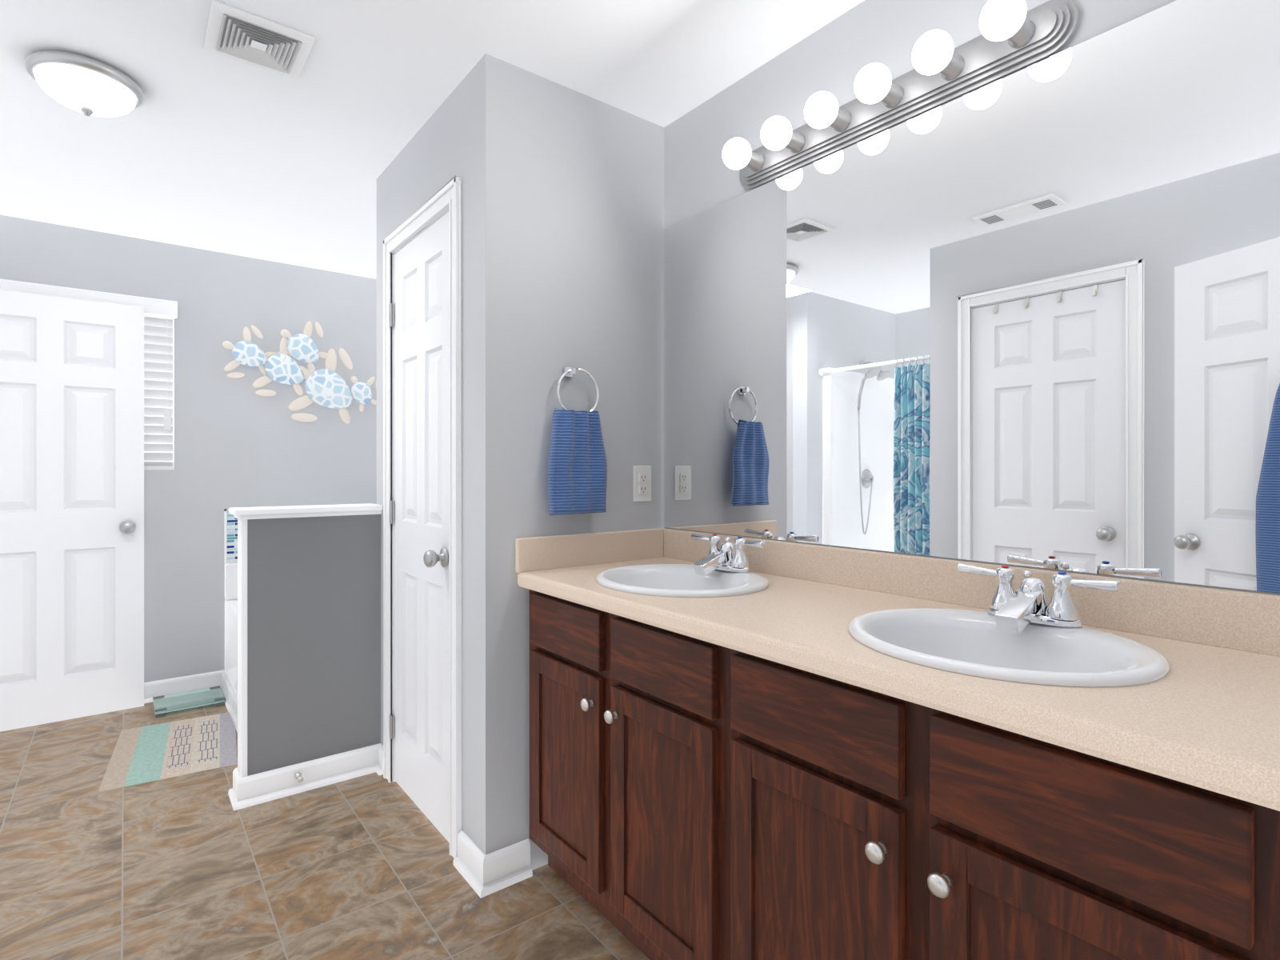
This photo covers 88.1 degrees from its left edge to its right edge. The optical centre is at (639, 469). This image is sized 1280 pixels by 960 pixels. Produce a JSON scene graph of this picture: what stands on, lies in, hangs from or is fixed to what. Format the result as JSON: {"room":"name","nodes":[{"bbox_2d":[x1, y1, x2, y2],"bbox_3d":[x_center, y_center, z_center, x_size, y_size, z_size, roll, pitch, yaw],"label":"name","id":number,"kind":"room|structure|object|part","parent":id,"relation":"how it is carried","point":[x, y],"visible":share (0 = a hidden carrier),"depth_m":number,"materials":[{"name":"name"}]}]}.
{"room":"bathroom","nodes":[
{"label":"bathroom","id":0,"kind":"room"},
{"bbox_2d":[0,215,376,682],"bbox_3d":[-2.064,0.006,3.994,3.190,2.440,0.120,0,0,-38],"label":"wall","id":1,"kind":"structure","parent":0,"point":[234,446],"depth_m":3.67,"materials":[{"name":"grey paint"}]},
{"bbox_2d":[0,289,143,731],"bbox_3d":[-2.843,0.191,3.190,0.722,2.050,0.035,0,0,-39],"label":"entry door","id":2,"kind":"structure","parent":1,"relation":"in","point":[72,370],"depth_m":3.23,"materials":[{"name":"white wood"}]},
{"bbox_2d":[119,520,135,533],"bbox_3d":[-2.615,0.291,3.374,0.066,0.066,0.173,0,0,-39],"label":"door knob","id":3,"kind":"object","parent":2,"relation":"attached to","point":[126,526],"depth_m":3.31,"materials":[{"name":"silver metal"}]},
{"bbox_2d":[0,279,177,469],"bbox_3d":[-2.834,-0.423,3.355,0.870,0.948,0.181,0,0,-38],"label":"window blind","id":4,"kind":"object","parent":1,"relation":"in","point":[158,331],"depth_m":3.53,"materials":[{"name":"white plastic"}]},
{"bbox_3d":[-2.829,-0.409,3.349,0.762,0.819,0.052,0,0,-38],"label":"blind cord","id":5,"kind":"part","parent":4,"relation":"part of","materials":[{"name":"white plastic"}]},
{"bbox_2d":[222,321,376,423],"bbox_3d":[-1.987,-0.587,3.941,0.851,0.606,0.060,0,0,-38],"label":"art","id":6,"kind":"object","parent":1,"relation":"attached to","point":[324,387],"visible":0.98,"depth_m":3.92,"materials":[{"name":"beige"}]},
{"bbox_2d":[247,514,380,775],"bbox_3d":[-1.283,0.696,2.613,0.475,1.060,0.100,0,0,-38],"label":"wall","id":7,"kind":"structure","parent":0,"point":[314,583],"depth_m":2.56,"materials":[{"name":"paint"}]},
{"bbox_2d":[237,519,247,777],"bbox_3d":[-1.478,0.696,2.461,0.020,1.060,0.104,0,0,-38],"label":"trim","id":8,"kind":"structure","parent":7,"relation":"attached to","point":[242,524],"depth_m":2.42,"materials":[{"name":"white wood"}]},
{"bbox_2d":[228,503,382,519],"bbox_3d":[-1.301,0.163,2.599,0.519,0.038,0.160,0,0,-38],"label":"trim","id":9,"kind":"structure","parent":7,"relation":"attached to","point":[340,510],"depth_m":2.53,"materials":[{"name":"white wood"}]},
{"bbox_2d":[0,702,650,959],"bbox_3d":[-1.004,1.256,1.696,4.700,0.060,5.210,0,0,-38],"label":"floor","id":10,"kind":"structure","parent":0,"point":[166,869],"depth_m":1.99,"materials":[{"name":"tile"}]},
{"bbox_2d":[98,712,237,791],"bbox_3d":[-2.051,1.222,2.925,0.450,0.006,0.690,0,0,-32],"label":"bath mat","id":11,"kind":"object","parent":10,"relation":"on","point":[147,754],"visible":0.86,"depth_m":2.87,"materials":[{"name":"fabric"}]},
{"bbox_2d":[152,685,225,717],"bbox_3d":[-2.358,1.210,3.460,0.300,0.032,0.278,0,0,-38],"label":"bathroom scale","id":12,"kind":"object","parent":10,"relation":"on","point":[162,704],"visible":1,"depth_m":3.43,"materials":[{"name":"clear glass"}]},
{"bbox_2d":[224,509,237,695],"bbox_3d":[-1.158,0.724,3.702,1.840,1.002,1.453,0,0,-38],"label":"bathtub","id":13,"kind":"object","parent":10,"relation":"on","point":[230,522],"visible":0.18,"depth_m":3.67,"materials":[{"name":"white ceramic"}]},
{"bbox_2d":[515,528,1279,959],"bbox_3d":[0.418,0.708,1.437,0.589,1.033,1.834,0,0,-38],"label":"vanity","id":14,"kind":"object","parent":10,"relation":"on","point":[742,748],"visible":1,"depth_m":1.16,"materials":[{"name":"brown wood"}]},
{"bbox_3d":[-0.208,0.442,1.831,0.020,0.148,0.363,0,0,-38],"label":"drawer","id":15,"kind":"part","parent":14,"relation":"part of","materials":[{"name":"brown wood"}]},
{"bbox_3d":[-0.208,0.808,1.831,0.020,0.548,0.363,0,0,-38],"label":"door","id":16,"kind":"part","parent":14,"relation":"part of","materials":[{"name":"brown wood"}]},
{"bbox_3d":[0.045,0.808,1.505,0.020,0.548,0.360,0,0,-38],"label":"door","id":17,"kind":"part","parent":14,"relation":"part of","materials":[{"name":"brown wood"}]},
{"bbox_3d":[0.045,0.442,1.505,0.020,0.148,0.360,0,0,-38],"label":"drawer","id":18,"kind":"part","parent":14,"relation":"part of","materials":[{"name":"brown wood"}]},
{"bbox_3d":[0.299,0.442,1.179,0.020,0.148,0.363,0,0,-38],"label":"drawer","id":19,"kind":"part","parent":14,"relation":"part of","materials":[{"name":"brown wood"}]},
{"bbox_3d":[0.299,0.808,1.179,0.020,0.548,0.363,0,0,-38],"label":"door","id":20,"kind":"part","parent":14,"relation":"part of","materials":[{"name":"brown wood"}]},
{"bbox_2d":[517,556,1279,811],"bbox_3d":[0.421,0.329,1.439,0.581,0.045,1.834,0,0,-38],"label":"countertop","id":21,"kind":"structure","parent":14,"relation":"on","point":[1212,722],"depth_m":0.96,"materials":[{"name":"beige stone"}]},
{"bbox_2d":[596,564,768,597],"bbox_3d":[0.112,0.373,1.817,0.450,0.166,0.494,0,0,-38],"label":"sink","id":22,"kind":"object","parent":21,"relation":"in","point":[647,580],"depth_m":1.88,"materials":[{"name":"white ceramic"}]},
{"bbox_2d":[691,532,765,575],"bbox_3d":[0.221,0.244,1.907,0.147,0.106,0.287,0,0,-38],"label":"faucet","id":23,"kind":"object","parent":21,"relation":"on","point":[725,560],"depth_m":1.88,"materials":[{"name":"silver metal"}]},
{"bbox_2d":[848,608,1169,687],"bbox_3d":[0.619,0.373,1.166,0.450,0.166,0.494,0,0,-38],"label":"sink","id":24,"kind":"object","parent":21,"relation":"in","point":[978,646],"depth_m":1.20,"materials":[{"name":"white ceramic"}]},
{"bbox_2d":[956,563,1121,632],"bbox_3d":[0.728,0.244,1.256,0.147,0.106,0.287,0,0,-38],"label":"faucet","id":25,"kind":"object","parent":21,"relation":"on","point":[1026,610],"depth_m":1.24,"materials":[{"name":"silver metal"}]},
{"bbox_3d":[0.551,0.808,0.855,0.020,0.548,0.359,0,0,-38],"label":"door","id":26,"kind":"part","parent":14,"relation":"part of","materials":[{"name":"brown wood"}]},
{"bbox_3d":[0.551,0.442,0.855,0.020,0.148,0.359,0,0,-38],"label":"drawer","id":27,"kind":"part","parent":14,"relation":"part of","materials":[{"name":"brown wood"}]},
{"bbox_2d":[0,0,864,279],"bbox_3d":[-1.004,-1.244,1.696,4.700,0.060,5.210,0,0,-38],"label":"ceiling","id":28,"kind":"structure","parent":0,"point":[221,154],"depth_m":2.12,"materials":[{"name":"paint"}]},
{"bbox_2d":[24,50,144,117],"bbox_3d":[-1.704,-1.151,2.039,0.283,0.124,0.283,0,0,-38],"label":"ceiling light","id":29,"kind":"object","parent":28,"relation":"attached to","point":[89,86],"depth_m":1.97,"materials":[{"name":"white glass"}]},
{"bbox_2d":[203,0,315,79],"bbox_3d":[-1.083,-1.207,1.879,0.244,0.012,0.244,0,0,-38],"label":"ceiling vent","id":30,"kind":"object","parent":28,"relation":"in","point":[255,54],"visible":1,"depth_m":1.87,"materials":[{"name":"white metal"}]},
{"bbox_2d":[376,53,663,870],"bbox_3d":[-0.196,0.006,2.800,1.470,2.440,1.060,0,0,-38],"label":"wall","id":31,"kind":"structure","parent":0,"point":[562,187],"depth_m":2.05,"materials":[{"name":"grey paint"}]},
{"bbox_2d":[393,212,449,843],"bbox_3d":[-0.767,0.186,2.368,0.035,2.055,0.600,0,0,-38],"label":"closet door leaf","id":32,"kind":"structure","parent":31,"relation":"in","point":[422,454],"depth_m":2.34,"materials":[{"name":"white wood"}]},
{"bbox_2d":[423,547,448,567],"bbox_3d":[-0.668,0.289,2.156,0.069,0.066,0.066,0,0,-38],"label":"door knob","id":33,"kind":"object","parent":32,"relation":"attached to","point":[430,558],"depth_m":2.14,"materials":[{"name":"silver metal"}]},
{"bbox_2d":[383,175,461,859],"bbox_3d":[-0.753,0.189,2.380,0.074,2.075,0.610,0,0,-38],"label":"door frame","id":34,"kind":"structure","parent":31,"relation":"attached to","point":[446,211],"depth_m":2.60,"materials":[{"name":"white wood"}]},
{"bbox_3d":[-0.753,0.189,2.380,0.074,2.075,0.610,0,0,-38],"label":"jamb trim","id":35,"kind":"part","parent":34,"relation":"part of","materials":[{"name":"white wood"}]},
{"bbox_2d":[452,829,532,898],"bbox_3d":[-0.452,1.175,2.023,0.166,0.102,0.202,0,0,-38],"label":"baseboard","id":36,"kind":"structure","parent":31,"relation":"attached to","point":[489,874],"depth_m":1.96,"materials":[{"name":"white wood"}]},
{"bbox_2d":[547,366,607,515],"bbox_3d":[-0.201,-0.092,2.069,0.199,0.464,0.086,0,0,-38],"label":"towel ring","id":37,"kind":"object","parent":31,"relation":"attached to","point":[577,471],"visible":1,"depth_m":2.04,"materials":[{"name":"blue fabric"}]},
{"bbox_2d":[633,465,651,501],"bbox_3d":[0.009,0.048,2.282,0.075,0.122,0.009,0,0,-38],"label":"socket","id":38,"kind":"object","parent":31,"relation":"attached to","point":[642,474],"visible":1,"depth_m":2.28,"materials":[{"name":"white plastic"}]},
{"bbox_2d":[664,0,1279,595],"bbox_3d":[0.861,0.006,1.450,0.120,2.440,2.370,0,0,-38],"label":"wall","id":39,"kind":"structure","parent":0,"point":[697,178],"depth_m":1.83,"materials":[{"name":"grey paint"}]},
{"bbox_2d":[515,528,1279,656],"bbox_3d":[0.420,0.257,1.438,0.585,0.102,1.834,0,0,-38],"label":"backsplash","id":40,"kind":"structure","parent":39,"relation":"attached to","point":[1247,622],"depth_m":1.52,"materials":[{"name":"beige stone"}]},
{"bbox_2d":[722,0,1079,189],"bbox_3d":[0.534,-0.908,1.639,0.164,0.112,0.920,0,0,-38],"label":"vanity light","id":41,"kind":"object","parent":39,"relation":"attached to","point":[1013,39],"visible":1,"depth_m":1.53,"materials":[{"name":"silver metal"}]},
{"bbox_2d":[664,0,1279,593],"bbox_3d":[0.746,-0.323,1.494,0.006,1.054,2.142,0,0,-38],"label":"mirror","id":42,"kind":"object","parent":39,"relation":"attached to","point":[1030,317],"visible":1,"depth_m":1.40,"materials":[{"name":"clear glass"}]},
{"bbox_3d":[-2.775,0.006,2.409,0.120,2.440,1.510,0,0,-38],"label":"wall","id":43,"kind":"structure","parent":0,"visible":0},
{"bbox_2d":[144,670,383,810],"bbox_3d":[-2.175,1.175,2.802,1.650,0.102,1.625,0,0,-38],"label":"baseboard","id":44,"kind":"structure","parent":43,"relation":"attached to","point":[253,790],"depth_m":2.60,"materials":[{"name":"white wood"}]},
{"bbox_2d":[295,772,303,782],"bbox_3d":[-1.287,1.164,2.500,0.022,0.021,0.046,0,0,-38],"label":"door stop","id":45,"kind":"object","parent":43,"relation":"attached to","point":[298,775],"visible":1,"depth_m":2.49,"materials":[{"name":"white metal"}]}
]}

